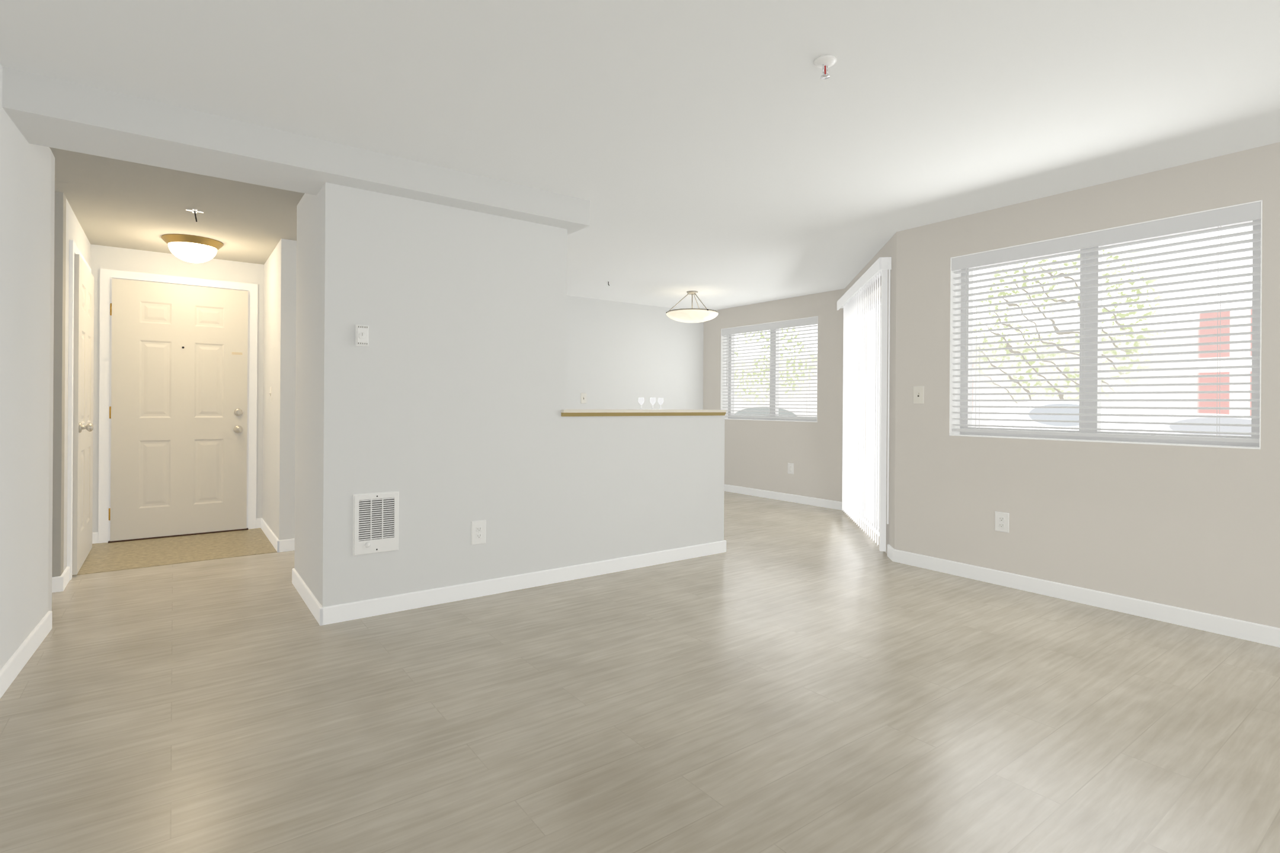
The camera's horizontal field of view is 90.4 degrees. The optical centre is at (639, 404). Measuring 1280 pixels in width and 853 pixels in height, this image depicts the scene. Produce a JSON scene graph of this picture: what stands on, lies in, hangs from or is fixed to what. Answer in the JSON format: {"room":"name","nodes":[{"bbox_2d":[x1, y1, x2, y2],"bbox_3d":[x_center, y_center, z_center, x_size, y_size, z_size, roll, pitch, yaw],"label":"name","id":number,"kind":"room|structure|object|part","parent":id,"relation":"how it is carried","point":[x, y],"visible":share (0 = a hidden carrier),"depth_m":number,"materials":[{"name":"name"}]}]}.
{"room":"empty living room","nodes":[
{"label":"empty living room","id":0,"kind":"room"},
{"bbox_2d":[0,63,90,670],"bbox_3d":[-1.808,-0.113,1.290,0.429,2.400,8.620,0,0,-36],"label":"wall","id":1,"kind":"structure","parent":0,"point":[25,223],"depth_m":2.66,"materials":[{"name":"white paint"}]},
{"bbox_2d":[0,610,52,698],"bbox_3d":[-1.088,1.049,0.411,0.013,0.086,6.350,0,0,-33],"label":"baseboard","id":2,"kind":"structure","parent":1,"relation":"attached to","point":[13,666],"depth_m":2.63,"materials":[{"name":"white paint"}]},
{"bbox_2d":[60,566,69,590],"bbox_3d":[-3.418,1.033,3.777,0.013,0.086,0.267,0,0,-36],"label":"baseboard","id":3,"kind":"structure","parent":1,"relation":"attached to","point":[66,574],"depth_m":3.78,"materials":[{"name":"white paint"}]},
{"bbox_2d":[66,240,91,580],"bbox_3d":[-3.804,0.031,4.316,0.018,2.084,1.064,0,0,-36],"label":"trim","id":4,"kind":"structure","parent":1,"relation":"attached to","point":[73,249],"depth_m":3.89,"materials":[{"name":"white paint"}]},
{"bbox_2d":[72,253,94,575],"bbox_3d":[-3.767,0.060,4.343,0.106,2.000,0.920,0,0,-36],"label":"closet door","id":5,"kind":"structure","parent":1,"relation":"in","point":[83,412],"depth_m":4.17,"materials":[{"name":"white paint"}]},
{"bbox_3d":[-3.516,0.145,4.032,0.068,0.066,0.066,0,0,-36],"label":"door closet knob","id":6,"kind":"part","parent":5,"relation":"part of","materials":[{"name":"silver metal"}]},
{"bbox_2d":[48,150,55,611],"bbox_3d":[-3.882,-0.127,2.347,2.520,2.400,0.120,0,0,-36],"label":"wall","id":7,"kind":"structure","parent":0,"point":[51,393],"depth_m":3.09,"materials":[{"name":"paint"}]},
{"bbox_2d":[52,191,66,577],"bbox_3d":[-4.372,-0.131,2.980,2.480,2.400,0.120,0,0,-36],"label":"wall","id":8,"kind":"structure","parent":0,"point":[58,385],"depth_m":3.66,"materials":[{"name":"white paint"}]},
{"bbox_2d":[52,576,63,592],"bbox_3d":[-4.335,1.027,2.930,2.493,0.086,0.013,0,0,-36],"label":"baseboard","id":9,"kind":"structure","parent":8,"relation":"attached to","point":[57,584],"depth_m":3.65,"materials":[{"name":"white paint"}]},
{"bbox_2d":[72,528,277,575],"bbox_3d":[-3.438,1.075,4.764,1.150,0.003,1.100,0,0,-36],"label":"floor","id":10,"kind":"structure","parent":0,"point":[104,557],"depth_m":4.68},
{"bbox_2d":[49,146,304,264],"bbox_3d":[-3.869,-1.248,3.294,3.850,0.041,3.180,0,0,-36],"label":"ceiling","id":11,"kind":"structure","parent":0,"point":[114,202],"depth_m":3.92,"materials":[{"name":"paint"}]},
{"bbox_2d":[161,234,223,263],"bbox_3d":[-3.337,-1.143,4.740,0.380,0.161,0.380,0,0,-36],"label":"light","id":12,"kind":"object","parent":11,"relation":"attached to","point":[167,239],"depth_m":4.64,"materials":[{"name":"white glass"}]},
{"bbox_3d":[-3.337,-1.120,4.740,0.300,0.115,0.300,0,0,-36],"label":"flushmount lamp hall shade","id":13,"kind":"part","parent":12,"relation":"part of","materials":[{"name":"white glass"}]},
{"bbox_2d":[186,208,203,222],"bbox_3d":[-2.800,-1.184,3.992,0.081,0.071,0.081,0,0,9],"label":"sprinkler","id":14,"kind":"object","parent":11,"relation":"attached to","point":[194,211],"visible":1,"depth_m":3.99,"materials":[{"name":"white plastic"}]},
{"bbox_2d":[90,244,264,532],"bbox_3d":[-3.791,-0.127,5.255,1.390,2.400,0.120,0,0,-36],"label":"wall","id":15,"kind":"structure","parent":0,"point":[114,258],"depth_m":5.15,"materials":[{"name":"paint"}]},
{"bbox_2d":[92,532,98,543],"bbox_3d":[-4.200,1.028,4.878,0.057,0.086,0.013,0,0,-36],"label":"baseboard","id":16,"kind":"structure","parent":15,"relation":"attached to","point":[95,537],"depth_m":4.88,"materials":[{"name":"white paint"}]},
{"bbox_2d":[98,268,257,543],"bbox_3d":[-3.747,0.014,5.203,1.044,2.119,0.018,0,0,-36],"label":"door frame","id":17,"kind":"structure","parent":15,"relation":"attached to","point":[106,275],"depth_m":4.97,"materials":[{"name":"white paint"}]},
{"bbox_2d":[107,528,248,543],"bbox_3d":[-3.744,1.067,5.189,0.924,0.013,0.048,0,0,-36],"label":"threshold","id":18,"kind":"object","parent":15,"relation":"in","point":[172,536],"depth_m":5.15,"materials":[{"name":"brown metal"}]},
{"bbox_2d":[108,278,248,541],"bbox_3d":[-3.728,0.043,5.160,0.920,2.035,0.106,0,0,-36],"label":"entry door","id":19,"kind":"structure","parent":15,"relation":"in","point":[178,456],"depth_m":5.16,"materials":[{"name":"white paint"}]},
{"bbox_3d":[-4.107,0.056,4.926,0.032,1.684,0.013,0,0,-36],"label":"entry side door","id":20,"kind":"part","parent":19,"relation":"part of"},
{"bbox_3d":[-3.562,-0.449,5.295,0.418,0.048,0.003,0,0,-36],"label":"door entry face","id":21,"kind":"part","parent":19,"relation":"part of","materials":[{"name":"white wood"}]},
{"bbox_3d":[-3.410,0.066,5.393,0.062,0.062,0.030,0,0,-36],"label":"door entry handle","id":22,"kind":"part","parent":19,"relation":"part of","materials":[{"name":"silver metal"}]},
{"bbox_3d":[-3.400,0.211,5.378,0.066,0.066,0.068,0,0,-36],"label":"door entry knob","id":23,"kind":"part","parent":19,"relation":"part of","materials":[{"name":"silver metal"}]},
{"bbox_2d":[256,518,260,528],"bbox_3d":[-3.315,1.034,5.528,0.047,0.086,0.013,0,0,-36],"label":"baseboard","id":24,"kind":"structure","parent":15,"relation":"attached to","point":[258,523],"depth_m":5.52,"materials":[{"name":"white paint"}]},
{"bbox_2d":[262,238,296,540],"bbox_3d":[-2.918,-0.120,5.140,0.120,2.400,1.100,0,0,-36],"label":"wall","id":25,"kind":"structure","parent":0,"point":[279,378],"depth_m":4.72,"materials":[{"name":"paint"}]},
{"bbox_2d":[260,517,279,552],"bbox_3d":[-2.976,1.036,5.095,0.013,0.086,1.113,0,0,-36],"label":"baseboard","id":26,"kind":"structure","parent":25,"relation":"attached to","point":[272,537],"depth_m":5.00,"materials":[{"name":"white paint"}]},
{"bbox_2d":[269,386,271,402],"bbox_3d":[-2.955,-0.081,5.075,0.017,0.122,0.076,0,0,-36],"label":"light switch","id":27,"kind":"object","parent":25,"relation":"attached to","point":[271,394],"visible":1,"depth_m":5.05,"materials":[{"name":"white plastic"}]},
{"bbox_2d":[294,182,726,625],"bbox_3d":[-0.729,-0.105,4.313,2.756,2.400,0.923,0,0,-36],"label":"wall","id":28,"kind":"structure","parent":0,"point":[438,403],"depth_m":3.58,"materials":[{"name":"paint"}]},
{"bbox_2d":[292,568,322,625],"bbox_3d":[-1.843,1.044,3.502,0.013,0.086,0.923,0,0,-36],"label":"baseboard","id":29,"kind":"structure","parent":28,"relation":"attached to","point":[312,603],"depth_m":3.43,"materials":[{"name":"white paint"}]},
{"bbox_2d":[355,324,368,346],"bbox_3d":[-1.413,-0.352,3.232,0.058,0.105,0.034,0,0,-36],"label":"thermostat","id":30,"kind":"object","parent":28,"relation":"attached to","point":[361,335],"visible":1,"depth_m":3.22,"materials":[{"name":"white plastic"}]},
{"bbox_2d":[352,491,398,555],"bbox_3d":[-1.359,0.613,3.281,0.225,0.312,0.028,0,0,-36],"label":"wall heater","id":31,"kind":"object","parent":28,"relation":"in","point":[376,522],"visible":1,"depth_m":3.28,"materials":[{"name":"white plastic"}]},
{"bbox_2d":[471,519,485,545],"bbox_3d":[-0.918,0.729,3.617,0.088,0.135,0.009,0,0,-36],"label":"outlet","id":32,"kind":"object","parent":28,"relation":"attached to","point":[478,532],"visible":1,"depth_m":3.61,"materials":[{"name":"white plastic"}]},
{"bbox_2d":[561,409,726,416],"bbox_3d":[-0.048,0.056,4.499,1.380,0.042,0.452,0,0,-36],"label":"countertop","id":33,"kind":"structure","parent":28,"relation":"on","point":[624,412],"depth_m":4.27,"materials":[{"name":"beige laminate"}]},
{"bbox_2d":[638,397,644,409],"bbox_3d":[0.009,-0.007,4.473,0.044,0.085,0.044,0,0,-36],"label":"glass","id":34,"kind":"object","parent":33,"relation":"on","point":[642,399],"visible":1,"depth_m":4.47,"materials":[{"name":"clear glass"}]},
{"bbox_2d":[650,397,655,410],"bbox_3d":[0.091,-0.007,4.496,0.044,0.085,0.044,0,0,-36],"label":"glass","id":35,"kind":"object","parent":33,"relation":"on","point":[650,399],"visible":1,"depth_m":4.49,"materials":[{"name":"clear glass"}]},
{"bbox_2d":[657,398,663,409],"bbox_3d":[0.150,-0.006,4.602,0.044,0.085,0.044,0,0,-36],"label":"glass","id":36,"kind":"object","parent":33,"relation":"on","point":[659,400],"visible":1,"depth_m":4.60,"materials":[{"name":"clear glass"}]},
{"bbox_2d":[565,295,703,409],"bbox_3d":[-1.188,-0.108,7.067,4.950,2.400,0.120,0,0,-36],"label":"wall","id":37,"kind":"structure","parent":0,"point":[621,355],"depth_m":7.77,"materials":[{"name":"white paint"}]},
{"bbox_2d":[580,392,586,403],"bbox_3d":[-0.652,-0.075,7.376,0.076,0.122,0.017,0,0,-36],"label":"light switch","id":38,"kind":"object","parent":37,"relation":"attached to","point":[583,397],"visible":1,"depth_m":7.38,"materials":[{"name":"white plastic"}]},
{"bbox_2d":[0,491,1279,852],"bbox_3d":[-0.195,1.149,2.493,9.150,0.100,8.940,0,0,-36],"label":"floor","id":39,"kind":"structure","parent":0,"point":[778,676],"depth_m":2.23,"materials":[{"name":"laminate"}]},
{"bbox_2d":[0,0,1279,310],"bbox_3d":[-0.178,-1.311,2.493,9.150,0.140,8.940,0,0,-36],"label":"ceiling","id":40,"kind":"structure","parent":0,"point":[716,154],"depth_m":2.55,"materials":[{"name":"paint"}]},
{"bbox_2d":[2,66,589,235],"bbox_3d":[-1.465,-1.190,3.273,2.580,0.180,0.400,0,0,-36],"label":"soffit","id":41,"kind":"structure","parent":40,"relation":"attached to","point":[50,112],"depth_m":2.87,"materials":[{"name":"paint"}]},
{"bbox_2d":[666,290,718,322],"bbox_3d":[0.572,-1.068,6.953,0.570,0.336,0.570,0,0,-36],"label":"light","id":42,"kind":"object","parent":40,"relation":"hanging from","point":[692,293],"depth_m":6.79,"materials":[{"name":"white glass"}]},
{"bbox_3d":[0.571,-0.953,6.953,0.570,0.105,0.570,0,0,-36],"label":"pendant dining shade","id":43,"kind":"part","parent":42,"relation":"part of","materials":[{"name":"white glass"}]},
{"bbox_2d":[813,54,836,79],"bbox_3d":[0.665,-1.206,2.281,0.080,0.059,0.080,0,0,-36],"label":"sprinkler head","id":44,"kind":"object","parent":40,"relation":"attached to","point":[824,61],"visible":0.96,"depth_m":2.27},
{"bbox_2d":[702,288,844,501],"bbox_3d":[1.541,-0.089,7.701,0.200,2.400,2.330,0,0,-36],"label":"wall","id":45,"kind":"structure","parent":0,"point":[761,455],"depth_m":7.26,"materials":[{"name":"paint"}]},
{"bbox_2d":[720,316,817,422],"bbox_3d":[1.575,-0.392,7.650,0.190,1.165,1.530,0,0,-36],"label":"window","id":46,"kind":"structure","parent":45,"relation":"in","point":[722,378],"depth_m":7.93,"materials":[{"name":"paint"}]},
{"bbox_2d":[721,317,817,419],"bbox_3d":[1.528,-0.405,7.616,0.067,1.135,1.524,0,0,-36],"label":"window blind","id":47,"kind":"object","parent":46,"relation":"attached to","point":[801,322],"visible":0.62,"depth_m":7.55,"materials":[{"name":"grey plastic"}]},
{"bbox_2d":[732,324,817,417],"bbox_3d":[1.627,-0.391,7.688,0.004,1.055,1.420,0,0,-36],"label":"panel","id":48,"kind":"object","parent":46,"relation":"attached to","point":[779,372],"visible":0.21,"depth_m":7.59,"materials":[{"name":"clear glass"}]},
{"bbox_2d":[724,484,842,510],"bbox_3d":[1.483,1.067,7.590,0.013,0.086,2.210,0,0,-36],"label":"baseboard","id":49,"kind":"structure","parent":45,"relation":"attached to","point":[806,500],"depth_m":7.31,"materials":[{"name":"white paint"}]},
{"bbox_2d":[788,463,793,474],"bbox_3d":[1.724,0.732,7.268,0.009,0.120,0.082,0,0,-36],"label":"outlet","id":50,"kind":"object","parent":45,"relation":"attached to","point":[790,468],"visible":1,"depth_m":7.26,"materials":[{"name":"white plastic"}]},
{"bbox_2d":[844,232,896,554],"bbox_3d":[2.081,-0.086,5.590,0.200,2.400,2.220,0,0,9],"label":"wall","id":51,"kind":"structure","parent":0,"point":[888,249],"depth_m":4.64,"materials":[{"name":"paint"}]},
{"bbox_2d":[836,257,891,551],"bbox_3d":[1.942,0.001,5.619,0.083,2.165,2.096,0,0,9],"label":"door frame","id":52,"kind":"structure","parent":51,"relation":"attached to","point":[882,265],"depth_m":4.68,"materials":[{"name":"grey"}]},
{"bbox_2d":[842,272,880,545],"bbox_3d":[1.951,0.034,5.643,0.028,2.100,1.801,0,0,9],"label":"vertical blinds","id":53,"kind":"object","parent":52,"relation":"hanging from","point":[851,348],"visible":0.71,"depth_m":5.63,"materials":[{"name":"grey plastic"}]},
{"bbox_2d":[858,297,881,532],"bbox_3d":[2.144,0.090,5.681,0.060,2.050,1.700,0,0,9],"label":"window","id":54,"kind":"structure","parent":51,"relation":"in","point":[875,413],"depth_m":5.71,"materials":[{"name":"white plastic"}]},
{"bbox_2d":[887,544,894,561],"bbox_3d":[1.811,1.070,4.586,0.013,0.086,0.165,0,0,9],"label":"baseboard","id":55,"kind":"structure","parent":51,"relation":"attached to","point":[890,549],"depth_m":4.59,"materials":[{"name":"white paint"}]},
{"bbox_2d":[892,549,1279,647],"bbox_3d":[3.208,1.079,2.588,0.013,0.086,4.765,0,0,-36],"label":"baseboard","id":56,"kind":"structure","parent":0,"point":[1264,634],"depth_m":3.47,"materials":[{"name":"white paint"}]},
{"bbox_2d":[894,142,1279,628],"bbox_3d":[3.303,-0.077,2.649,0.200,2.400,4.760,0,0,-36],"label":"wall","id":57,"kind":"structure","parent":0,"point":[1195,528],"depth_m":3.52,"materials":[{"name":"paint"}]},
{"bbox_2d":[913,386,924,404],"bbox_3d":[1.911,-0.067,4.362,0.017,0.122,0.076,0,0,-36],"label":"light switch","id":58,"kind":"object","parent":57,"relation":"attached to","point":[918,396],"visible":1,"depth_m":4.36,"materials":[{"name":"white plastic"}]},
{"bbox_2d":[994,511,1009,532],"bbox_3d":[2.234,0.726,3.921,0.009,0.120,0.082,0,0,-36],"label":"outlet","id":59,"kind":"object","parent":57,"relation":"attached to","point":[1001,522],"visible":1,"depth_m":3.92,"materials":[{"name":"white plastic"}]},
{"bbox_2d":[949,200,1262,449],"bbox_3d":[2.564,-0.380,3.649,0.190,1.175,1.490,0,0,-36],"label":"window","id":60,"kind":"structure","parent":57,"relation":"in","point":[952,354],"depth_m":3.67,"materials":[{"name":"paint"}]},
{"bbox_2d":[951,201,1261,443],"bbox_3d":[2.518,-0.393,3.615,0.067,1.145,1.484,0,0,-36],"label":"window blind","id":61,"kind":"object","parent":60,"relation":"attached to","point":[1231,215],"visible":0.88,"depth_m":3.47,"materials":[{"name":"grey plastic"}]},
{"bbox_2d":[970,221,1252,436],"bbox_3d":[2.617,-0.379,3.688,0.004,1.065,1.380,0,0,-36],"label":"panel","id":62,"kind":"object","parent":60,"relation":"attached to","point":[1119,339],"visible":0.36,"depth_m":3.53,"materials":[{"name":"clear glass"}]},
{"bbox_3d":[-1.834,-0.113,5.328,1.850,2.400,0.120,0,0,-36],"label":"wall","id":63,"kind":"structure","parent":0,"visible":0},
{"bbox_2d":[277,538,294,552],"bbox_3d":[-1.856,1.044,5.235,1.983,0.086,0.013,0,0,-36],"label":"baseboard","id":64,"kind":"structure","parent":63,"relation":"attached to","point":[287,545],"depth_m":4.68,"materials":[{"name":"white paint"}]},
{"label":"outside","id":65,"kind":"structure","parent":0,"visible":0},
{"bbox_2d":[734,225,1252,536],"bbox_3d":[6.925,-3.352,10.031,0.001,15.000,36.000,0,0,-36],"label":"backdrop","id":66,"kind":"structure","parent":65,"point":[1192,364],"depth_m":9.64,"materials":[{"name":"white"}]}
]}

